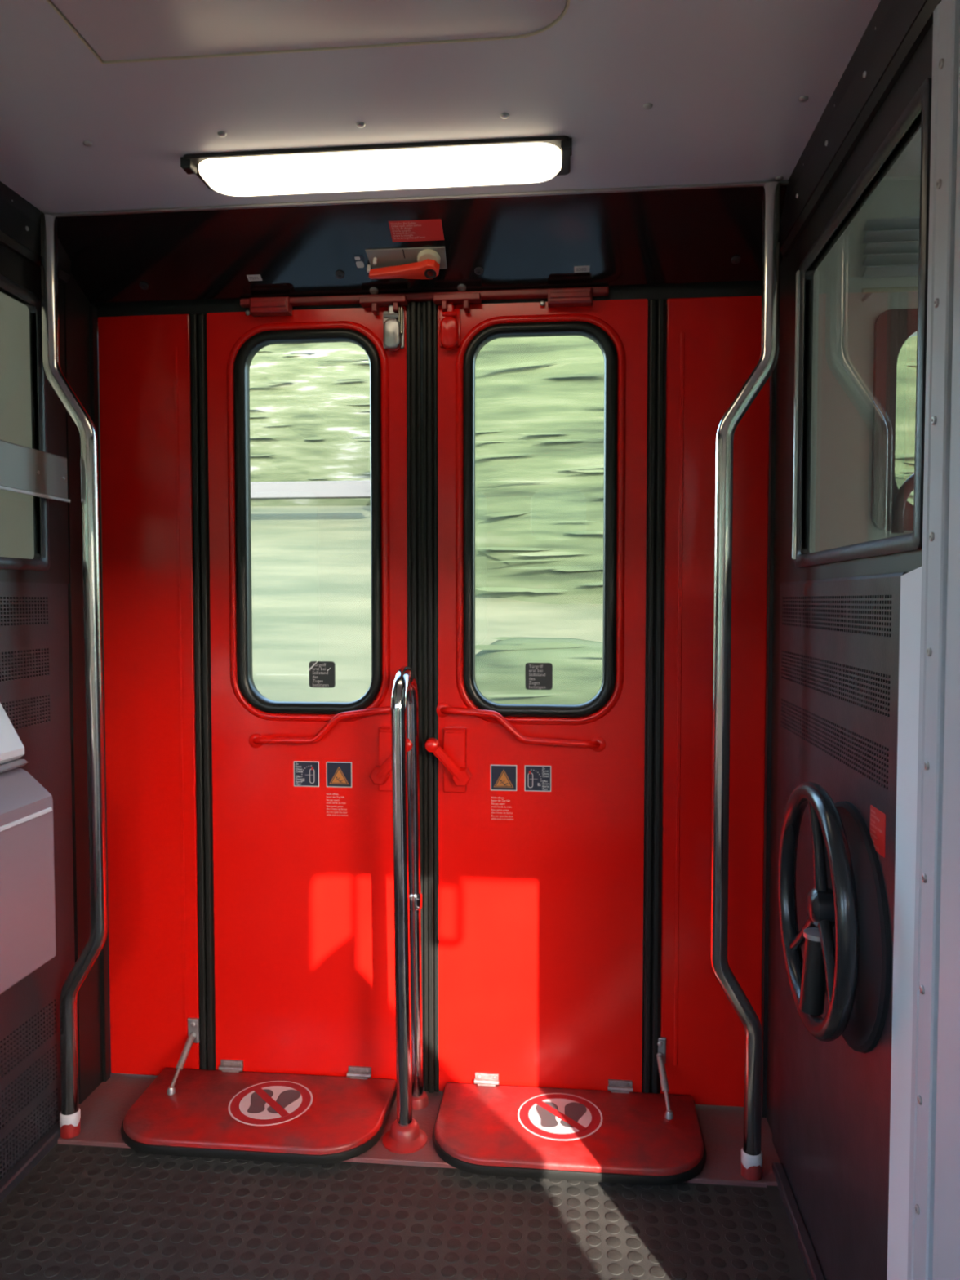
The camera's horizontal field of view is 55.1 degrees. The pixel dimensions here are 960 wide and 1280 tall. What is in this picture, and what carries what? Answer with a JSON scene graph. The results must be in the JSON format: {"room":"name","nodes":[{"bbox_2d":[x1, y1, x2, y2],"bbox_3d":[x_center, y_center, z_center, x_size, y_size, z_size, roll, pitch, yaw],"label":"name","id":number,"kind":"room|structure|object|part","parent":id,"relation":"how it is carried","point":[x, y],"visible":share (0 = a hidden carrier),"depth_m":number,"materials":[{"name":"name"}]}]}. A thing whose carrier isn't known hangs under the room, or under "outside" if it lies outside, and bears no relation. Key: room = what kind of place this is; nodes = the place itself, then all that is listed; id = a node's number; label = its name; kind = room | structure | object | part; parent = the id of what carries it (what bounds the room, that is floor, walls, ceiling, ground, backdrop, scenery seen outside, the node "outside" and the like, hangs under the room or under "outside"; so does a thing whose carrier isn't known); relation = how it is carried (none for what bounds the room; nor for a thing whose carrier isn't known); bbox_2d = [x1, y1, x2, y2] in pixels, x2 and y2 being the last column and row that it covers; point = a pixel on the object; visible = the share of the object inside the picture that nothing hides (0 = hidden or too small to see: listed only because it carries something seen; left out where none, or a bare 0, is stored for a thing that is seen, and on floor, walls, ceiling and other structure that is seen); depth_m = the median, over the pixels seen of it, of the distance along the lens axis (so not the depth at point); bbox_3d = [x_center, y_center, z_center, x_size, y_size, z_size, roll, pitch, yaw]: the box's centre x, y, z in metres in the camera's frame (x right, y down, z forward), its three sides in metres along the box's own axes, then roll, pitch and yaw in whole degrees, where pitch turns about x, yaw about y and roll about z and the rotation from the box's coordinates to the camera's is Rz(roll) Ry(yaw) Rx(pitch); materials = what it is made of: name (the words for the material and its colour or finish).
{"room":"transit interior","nodes":[
{"label":"transit interior","id":0,"kind":"room"},
{"bbox_2d":[0,581,75,1179],"bbox_3d":[-0.944,0.472,1.573,0.045,1.150,0.840,0,2,6],"label":"wall","id":1,"kind":"structure","parent":0,"point":[35,692],"depth_m":1.86,"materials":[{"name":"grey paint"}]},
{"bbox_2d":[0,595,48,626],"bbox_3d":[-0.922,-0.048,1.582,0.006,0.058,0.625,0,2,6],"label":"air vent","id":2,"kind":"object","parent":1,"relation":"in","point":[15,611],"depth_m":1.81,"materials":[{"name":"grey metal"}]},
{"bbox_2d":[0,647,49,682],"bbox_3d":[-0.922,0.058,1.586,0.006,0.058,0.625,0,2,6],"label":"air vent","id":3,"kind":"object","parent":1,"relation":"in","point":[17,664],"depth_m":1.81,"materials":[{"name":"grey metal"}]},
{"bbox_2d":[0,693,50,729],"bbox_3d":[-0.922,0.153,1.590,0.006,0.058,0.625,0,2,6],"label":"air vent","id":4,"kind":"object","parent":1,"relation":"in","point":[24,711],"depth_m":1.83,"materials":[{"name":"grey metal"}]},
{"bbox_2d":[0,702,56,994],"bbox_3d":[-0.864,0.345,1.504,0.128,0.500,0.388,0,2,6],"label":"wall box","id":5,"kind":"object","parent":1,"relation":"attached to","point":[27,870],"visible":1,"depth_m":1.62,"materials":[{"name":"grey plastic"}]},
{"bbox_3d":[-0.889,0.160,1.494,0.076,0.129,0.380,0,2,6],"label":"open lid","id":6,"kind":"part","parent":5,"relation":"part of","materials":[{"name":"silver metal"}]},
{"bbox_2d":[0,997,57,1079],"bbox_3d":[-0.922,0.800,1.618,0.006,0.076,0.625,0,2,6],"label":"air vent","id":7,"kind":"object","parent":1,"relation":"in","point":[26,1038],"depth_m":1.83,"materials":[{"name":"grey metal"}]},
{"bbox_2d":[0,1042,57,1131],"bbox_3d":[-0.922,0.896,1.622,0.006,0.076,0.625,0,2,6],"label":"air vent","id":8,"kind":"object","parent":1,"relation":"in","point":[33,1081],"depth_m":1.83,"materials":[{"name":"grey metal"}]},
{"bbox_2d":[0,1086,58,1179],"bbox_3d":[-0.922,0.990,1.626,0.006,0.076,0.625,0,2,6],"label":"air vent","id":9,"kind":"object","parent":1,"relation":"in","point":[24,1131],"depth_m":1.83,"materials":[{"name":"grey metal"}]},
{"bbox_2d":[0,1120,60,1203],"bbox_3d":[-0.914,1.038,1.559,0.023,0.022,0.770,0,2,6],"label":"baseboard","id":10,"kind":"structure","parent":1,"relation":"attached to","point":[24,1166],"depth_m":1.80,"materials":[{"name":"grey paint"}]},
{"bbox_2d":[0,243,69,583],"bbox_3d":[-0.926,-0.427,1.538,0.023,0.650,0.850,0,2,6],"label":"window","id":11,"kind":"structure","parent":1,"relation":"in","point":[20,278],"depth_m":1.86,"materials":[{"name":"black paint"}]},
{"bbox_2d":[0,439,70,502],"bbox_3d":[-0.876,-0.327,1.788,0.026,0.092,0.248,0,2,6],"label":"holder","id":12,"kind":"object","parent":11,"relation":"attached to","point":[24,469],"visible":1,"depth_m":1.78,"materials":[{"name":"grey"}]},
{"bbox_2d":[0,1143,809,1279],"bbox_3d":[-0.258,1.142,0.754,8.400,0.121,2.850,0,2,6],"label":"floor","id":13,"kind":"structure","parent":0,"point":[82,1212],"depth_m":1.65,"materials":[{"name":"rubber"}]},
{"bbox_2d":[63,273,111,1104],"bbox_3d":[-0.876,0.051,2.073,0.028,1.950,0.178,0,2,6],"label":"wall edge","id":14,"kind":"object","parent":13,"relation":"on","point":[81,326],"visible":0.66,"depth_m":2.02,"materials":[{"name":"black paint"}]},
{"bbox_2d":[761,257,786,1133],"bbox_3d":[0.619,0.057,1.923,0.028,1.950,0.178,0,2,6],"label":"wall edge","id":15,"kind":"object","parent":13,"relation":"on","point":[777,378],"visible":0.27,"depth_m":1.92,"materials":[{"name":"black paint"}]},
{"bbox_2d":[57,185,786,302],"bbox_3d":[-0.142,-0.804,1.877,1.500,0.128,0.214,0,2,6],"label":"panel","id":16,"kind":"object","parent":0,"point":[699,235],"depth_m":1.86,"materials":[{"name":"black paint"}]},
{"bbox_2d":[246,274,262,280],"bbox_3d":[-0.481,-0.772,1.961,0.030,0.008,0.014,0,2,6],"label":"number tag","id":17,"kind":"object","parent":16,"relation":"attached to","point":[251,277],"visible":1,"depth_m":1.96,"materials":[{"name":"grey metal"}]},
{"bbox_2d":[353,255,365,268],"bbox_3d":[-0.250,-0.784,1.909,0.018,0.015,0.029,0,2,6],"label":"sticker","id":18,"kind":"object","parent":16,"relation":"attached to","point":[359,261],"visible":1,"depth_m":1.91,"materials":[{"name":"grey paper"}]},
{"bbox_2d":[364,246,447,279],"bbox_3d":[-0.153,-0.772,1.896,0.168,0.052,0.051,0,2,6],"label":"emergency release","id":19,"kind":"object","parent":16,"relation":"attached to","point":[411,263],"visible":1,"depth_m":1.89,"materials":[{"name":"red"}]},
{"bbox_3d":[-0.157,-0.763,1.899,0.150,0.032,0.042,0,2,6],"label":"lever","id":20,"kind":"part","parent":19,"relation":"part of","materials":[{"name":"red plastic"}]},
{"bbox_3d":[-0.150,-0.785,1.895,0.164,0.028,0.050,0,2,6],"label":"plate","id":21,"kind":"part","parent":19,"relation":"part of","materials":[{"name":"grey metal"}]},
{"bbox_2d":[388,218,444,242],"bbox_3d":[-0.126,-0.814,1.831,0.105,0.024,0.045,0,2,6],"label":"notice","id":22,"kind":"object","parent":16,"relation":"attached to","point":[421,229],"visible":1,"depth_m":1.83,"materials":[{"name":"red"}]},
{"bbox_2d":[44,180,788,217],"bbox_3d":[-0.165,-0.845,1.766,1.477,0.005,0.008,0,2,6],"label":"trim","id":23,"kind":"structure","parent":16,"relation":"attached to","point":[784,182],"depth_m":1.76,"materials":[{"name":"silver metal"}]},
{"bbox_2d":[573,266,590,272],"bbox_3d":[0.211,-0.765,1.899,0.032,0.008,0.014,0,2,6],"label":"number tag","id":24,"kind":"object","parent":16,"relation":"attached to","point":[576,268],"visible":1,"depth_m":1.90,"materials":[{"name":"grey metal"}]},
{"bbox_2d":[0,0,880,213],"bbox_3d":[-0.288,-0.814,0.536,1.477,0.050,2.478,0,2,6],"label":"ceiling","id":25,"kind":"structure","parent":0,"point":[102,102],"depth_m":1.38,"materials":[{"name":"grey laminate"}]},
{"bbox_2d":[0,181,71,283],"bbox_3d":[-1.011,-0.773,0.667,0.052,0.144,2.570,0,2,6],"label":"wall panel","id":26,"kind":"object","parent":25,"relation":"attached to","point":[20,220],"depth_m":1.77,"materials":[{"name":"black paint"}]},
{"bbox_3d":[-0.242,-0.810,0.948,0.660,0.004,0.665,0,2,6],"label":"hatch panel","id":27,"kind":"part","parent":25,"relation":"part of","materials":[{"name":"grey laminate"}]},
{"bbox_2d":[180,135,572,196],"bbox_3d":[-0.178,-0.826,1.624,0.677,0.030,0.132,0,2,6],"label":"recessed light","id":28,"kind":"object","parent":25,"relation":"in","point":[538,159],"visible":1,"depth_m":1.58,"materials":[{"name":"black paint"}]},
{"bbox_2d":[780,0,941,257],"bbox_3d":[0.474,-0.767,0.518,0.052,0.144,2.570,0,2,6],"label":"wall trim","id":29,"kind":"structure","parent":25,"relation":"attached to","point":[896,28],"depth_m":1.31,"materials":[{"name":"black paint"}]},
{"bbox_2d":[0,175,919,559],"bbox_3d":[-0.121,0.495,2.097,8.400,3.060,0.097,0,2,6],"label":"wall","id":30,"kind":"structure","parent":0,"point":[843,332],"depth_m":1.96,"materials":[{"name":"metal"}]},
{"bbox_2d":[97,301,424,1087],"bbox_3d":[-0.495,0.140,2.049,0.737,1.746,0.096,0,2,6],"label":"door","id":31,"kind":"structure","parent":30,"relation":"in","point":[250,834],"depth_m":2.07,"materials":[{"name":"red paint"}]},
{"bbox_3d":[-0.752,0.141,2.108,0.214,1.738,0.032,0,2,6],"label":"narrow panel","id":32,"kind":"part","parent":31,"relation":"part of","materials":[{"name":"red paint"}]},
{"bbox_3d":[-0.342,0.190,2.038,0.343,0.092,0.042,0,2,6],"label":"grab rail","id":33,"kind":"part","parent":31,"relation":"part of","materials":[{"name":"red metal"}]},
{"bbox_3d":[-0.192,0.262,2.002,0.104,0.105,0.041,1,3,17],"label":"latch handle","id":34,"kind":"part","parent":31,"relation":"part of","materials":[{"name":"red paint"}]},
{"bbox_2d":[59,1072,780,1186],"bbox_3d":[-0.133,1.026,1.996,1.600,0.007,0.346,0,2,6],"label":"sill","id":35,"kind":"structure","parent":30,"relation":"attached to","point":[103,1113],"depth_m":1.94,"materials":[{"name":"red metal"}]},
{"bbox_2d":[40,213,107,1138],"bbox_3d":[-0.821,0.095,1.871,0.113,1.878,0.040,0,2,6],"label":"pole","id":36,"kind":"object","parent":35,"relation":"on","point":[70,1113],"visible":1,"depth_m":1.85,"materials":[{"name":"silver metal"}]},
{"bbox_2d":[59,1117,80,1138],"bbox_3d":[-0.852,1.011,1.913,0.039,0.044,0.039,0,2,6],"label":"socket","id":37,"kind":"object","parent":36,"relation":"attached to","point":[69,1127],"depth_m":1.90,"materials":[{"name":"red paint"}]},
{"bbox_2d":[120,1017,396,1164],"bbox_3d":[-0.472,0.949,1.957,0.553,0.148,0.287,0,2,6],"label":"step cover","id":38,"kind":"structure","parent":35,"relation":"on","point":[228,1112],"depth_m":1.93,"materials":[{"name":"red metal"}]},
{"bbox_3d":[-0.673,0.968,2.024,0.018,0.041,0.049,0,2,6],"label":"strut rod","id":39,"kind":"part","parent":38,"relation":"part of","materials":[{"name":"silver metal"}]},
{"bbox_3d":[-0.472,0.998,1.960,0.543,0.014,0.277,0,2,6],"label":"plate","id":40,"kind":"part","parent":38,"relation":"part of","materials":[{"name":"red paint"}]},
{"bbox_2d":[247,1088,273,1113],"bbox_3d":[-0.475,0.990,1.975,0.048,0.001,0.095,0,2,6],"label":"print","id":41,"kind":"object","parent":38,"relation":"on","point":[259,1100],"depth_m":1.97,"materials":[{"name":"grey paint"}]},
{"bbox_2d":[266,1089,300,1113],"bbox_3d":[-0.419,0.990,1.973,0.047,0.001,0.095,1,3,15],"label":"print","id":42,"kind":"object","parent":38,"relation":"on","point":[278,1101],"depth_m":1.97,"materials":[{"name":"grey paint"}]},
{"bbox_2d":[382,666,428,1154],"bbox_3d":[-0.148,0.540,1.927,0.092,0.971,0.212,0,2,6],"label":"handrail","id":43,"kind":"object","parent":35,"relation":"on","point":[405,1136],"visible":1,"depth_m":1.87,"materials":[{"name":"silver metal"}]},
{"bbox_3d":[-0.141,0.785,2.017,0.034,0.463,0.030,0,2,6],"label":"leg","id":44,"kind":"part","parent":43,"relation":"part of","materials":[{"name":"silver metal"}]},
{"bbox_2d":[57,1137,767,1187],"bbox_3d":[-0.161,1.033,1.821,1.420,0.009,0.006,0,2,6],"label":"trim","id":45,"kind":"structure","parent":35,"relation":"attached to","point":[64,1141],"depth_m":1.82,"materials":[{"name":"red metal"}]},
{"bbox_2d":[431,1036,706,1186],"bbox_3d":[0.179,0.949,1.892,0.552,0.154,0.287,0,2,6],"label":"step cover","id":46,"kind":"structure","parent":35,"relation":"on","point":[619,1135],"depth_m":1.86,"materials":[{"name":"red metal"}]},
{"bbox_2d":[535,1102,558,1127],"bbox_3d":[0.140,0.992,1.924,0.048,0.001,0.095,0,2,6],"label":"print","id":47,"kind":"object","parent":46,"relation":"on","point":[546,1113],"depth_m":1.92,"materials":[{"name":"grey"}]},
{"bbox_3d":[0.179,1.001,1.894,0.542,0.014,0.277,0,2,6],"label":"plate","id":48,"kind":"part","parent":46,"relation":"part of","materials":[{"name":"red paint"}]},
{"bbox_2d":[560,1102,586,1127],"bbox_3d":[0.196,0.992,1.922,0.047,0.001,0.095,1,3,15],"label":"print","id":49,"kind":"object","parent":46,"relation":"on","point":[572,1114],"depth_m":1.92,"materials":[{"name":"grey paint"}]},
{"bbox_3d":[0.395,0.971,1.927,0.018,0.043,0.045,0,2,6],"label":"strut rod","id":50,"kind":"part","parent":46,"relation":"part of","materials":[{"name":"silver metal"}]},
{"bbox_2d":[710,181,781,1181],"bbox_3d":[0.498,0.101,1.739,0.114,1.878,0.040,0,2,6],"label":"pole","id":51,"kind":"object","parent":35,"relation":"on","point":[751,1152],"visible":1,"depth_m":1.73,"materials":[{"name":"silver metal"}]},
{"bbox_2d":[741,1162,762,1181],"bbox_3d":[0.524,1.017,1.776,0.039,0.044,0.039,0,2,6],"label":"socket","id":52,"kind":"object","parent":51,"relation":"attached to","point":[753,1171],"depth_m":1.76,"materials":[{"name":"red paint"}]},
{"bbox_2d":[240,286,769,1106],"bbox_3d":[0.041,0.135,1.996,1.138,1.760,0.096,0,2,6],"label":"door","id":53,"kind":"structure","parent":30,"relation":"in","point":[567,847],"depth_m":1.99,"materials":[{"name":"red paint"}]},
{"bbox_3d":[-0.128,-0.725,1.974,0.800,0.039,0.038,0,2,6],"label":"door rail","id":54,"kind":"part","parent":53,"relation":"part of","materials":[{"name":"red metal"}]},
{"bbox_3d":[-0.068,0.262,1.990,0.104,0.105,0.041,0,2,-5],"label":"latch handle","id":55,"kind":"part","parent":53,"relation":"part of","materials":[{"name":"red paint"}]},
{"bbox_3d":[0.085,0.190,1.995,0.353,0.088,0.042,0,2,6],"label":"grab rail","id":56,"kind":"part","parent":53,"relation":"part of","materials":[{"name":"red metal"}]},
{"bbox_3d":[0.503,0.147,1.982,0.214,1.738,0.032,0,2,6],"label":"narrow panel","id":57,"kind":"part","parent":53,"relation":"part of","materials":[{"name":"red paint"}]},
{"bbox_2d":[861,286,918,530],"bbox_3d":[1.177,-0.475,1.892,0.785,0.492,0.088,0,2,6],"label":"door","id":58,"kind":"structure","parent":30,"relation":"in","point":[892,327],"depth_m":1.93,"materials":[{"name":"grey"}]},
{"bbox_3d":[1.176,-0.712,1.871,0.785,0.015,0.066,0,2,6],"label":"luggage rail","id":59,"kind":"part","parent":58,"relation":"part of","materials":[{"name":"metal"}]},
{"bbox_2d":[891,473,914,533],"bbox_3d":[1.008,-0.301,1.898,0.305,0.158,0.024,0,2,6],"label":"loop","id":60,"kind":"object","parent":58,"relation":"attached to","point":[907,487],"visible":0.54,"depth_m":1.90,"materials":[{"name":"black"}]},
{"bbox_2d":[862,217,919,278],"bbox_3d":[1.184,-0.813,1.877,0.770,0.112,0.028,0,2,6],"label":"louvres","id":61,"kind":"object","parent":30,"relation":"attached to","point":[891,249],"visible":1,"depth_m":1.91,"materials":[{"name":"silver metal"}]},
{"bbox_2d":[772,576,900,1279],"bbox_3d":[0.580,0.477,1.524,0.061,1.145,0.679,0,2,6],"label":"wall","id":62,"kind":"structure","parent":0,"point":[839,651],"depth_m":1.39,"materials":[{"name":"grey paint"}]},
{"bbox_2d":[772,1162,826,1279],"bbox_3d":[0.542,1.045,1.414,0.020,0.020,0.770,0,2,6],"label":"baseboard","id":63,"kind":"structure","parent":62,"relation":"attached to","point":[811,1260],"depth_m":1.62,"materials":[{"name":"grey paint"}]},
{"bbox_2d":[777,782,859,1041],"bbox_3d":[0.514,0.400,1.376,0.074,0.371,0.371,0,2,6],"label":"hand brake","id":64,"kind":"object","parent":62,"relation":"attached to","point":[824,963],"visible":1,"depth_m":1.35,"materials":[{"name":"black paint"}]},
{"bbox_2d":[781,697,888,791],"bbox_3d":[0.569,0.157,1.514,0.006,0.058,0.625,0,2,6],"label":"air vent","id":65,"kind":"object","parent":62,"relation":"in","point":[860,753],"depth_m":1.43,"materials":[{"name":"grey metal"}]},
{"bbox_2d":[781,649,890,718],"bbox_3d":[0.569,0.061,1.510,0.006,0.058,0.625,0,2,6],"label":"air vent","id":66,"kind":"object","parent":62,"relation":"in","point":[860,687],"depth_m":1.42,"materials":[{"name":"grey metal"}]},
{"bbox_2d":[782,593,892,638],"bbox_3d":[0.569,-0.044,1.506,0.006,0.058,0.625,0,2,6],"label":"air vent","id":67,"kind":"object","parent":62,"relation":"in","point":[816,615],"depth_m":1.44,"materials":[{"name":"grey metal"}]},
{"bbox_2d":[780,572,907,585],"bbox_3d":[0.583,-0.106,1.497,0.035,0.023,0.682,0,2,6],"label":"ledge","id":68,"kind":"object","parent":62,"relation":"attached to","point":[900,574],"visible":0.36,"depth_m":1.38,"materials":[{"name":"grey paint"}]},
{"bbox_3d":[0.542,0.420,1.370,0.016,0.356,0.356,0,2,6],"label":"brake dish","id":69,"kind":"part","parent":62,"relation":"part of","materials":[{"name":"black metal"}]},
{"bbox_2d":[782,23,933,582],"bbox_3d":[0.564,-0.423,1.445,0.028,0.650,0.742,0,2,6],"label":"window","id":70,"kind":"structure","parent":62,"relation":"in","point":[907,108],"depth_m":1.38,"materials":[{"name":"black paint"}]},
{"bbox_2d":[870,804,885,857],"bbox_3d":[0.538,0.258,1.246,0.001,0.058,0.061,0,2,6],"label":"notice","id":71,"kind":"object","parent":62,"relation":"attached to","point":[877,818],"visible":1,"depth_m":1.24,"materials":[{"name":"red"}]},
{"bbox_2d":[887,566,921,1279],"bbox_3d":[0.534,0.487,1.146,0.015,1.157,0.080,0,2,6],"label":"trim","id":72,"kind":"structure","parent":62,"relation":"attached to","point":[911,581],"depth_m":1.14,"materials":[{"name":"silver metal"}]},
{"bbox_2d":[884,126,921,177],"bbox_3d":[1.861,-0.931,0.448,4.260,0.050,2.860,0,2,6],"label":"ceiling","id":73,"kind":"structure","parent":0,"point":[908,162],"depth_m":1.86,"materials":[{"name":"white laminate"}]},
{"bbox_3d":[0.542,0.105,1.039,0.014,1.930,0.235,0,2,6],"label":"wall","id":74,"kind":"structure","parent":0,"visible":0},
{"bbox_2d":[906,0,959,1279],"bbox_3d":[0.524,0.129,1.058,0.021,1.880,0.060,0,2,6],"label":"trim","id":75,"kind":"structure","parent":74,"relation":"attached to","point":[946,15],"depth_m":1.05,"materials":[{"name":"silver metal"}]},
{"bbox_2d":[932,22,959,1279],"bbox_3d":[0.536,0.130,0.970,0.052,1.885,0.104,0,2,6],"label":"trim","id":76,"kind":"structure","parent":74,"relation":"attached to","point":[946,1228],"depth_m":1.00,"materials":[{"name":"silver metal"}]},
{"label":"outside","id":77,"kind":"structure","parent":0,"visible":0},
{"bbox_2d":[250,505,603,702],"bbox_3d":[0.791,-0.314,11.174,60.000,4.500,13.600,0,2,6],"label":"ground","id":78,"kind":"structure","parent":77,"point":[311,590],"depth_m":7.87,"materials":[{"name":"green plant"}]},
{"bbox_2d":[248,342,370,506],"bbox_3d":[-2.083,-2.245,11.053,4.000,4.171,0.891,0,2,6],"label":"tree","id":79,"kind":"object","parent":78,"relation":"on","point":[309,402],"visible":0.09,"depth_m":10.68,"materials":[{"name":"green plant"}]},
{"bbox_2d":[250,480,370,499],"bbox_3d":[-4.971,-1.097,10.058,7.750,1.160,0.220,0,2,6],"label":"guard rail","id":80,"kind":"object","parent":78,"relation":"on","point":[317,489],"visible":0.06,"depth_m":9.61,"materials":[{"name":"white metal"}]},
{"bbox_2d":[475,636,602,704],"bbox_3d":[0.639,1.004,6.703,2.044,2.053,0.545,0,2,6],"label":"ground outside","id":81,"kind":"object","parent":78,"relation":"on","point":[577,664],"visible":0.3,"depth_m":6.50,"materials":[{"name":"green plant"}]},
{"bbox_2d":[475,335,916,604],"bbox_3d":[1.821,-1.018,7.985,5.407,4.882,0.930,0,2,6],"label":"tree","id":82,"kind":"object","parent":78,"relation":"on","point":[540,400],"visible":0.11,"depth_m":7.76,"materials":[{"name":"green plant"}]}
]}

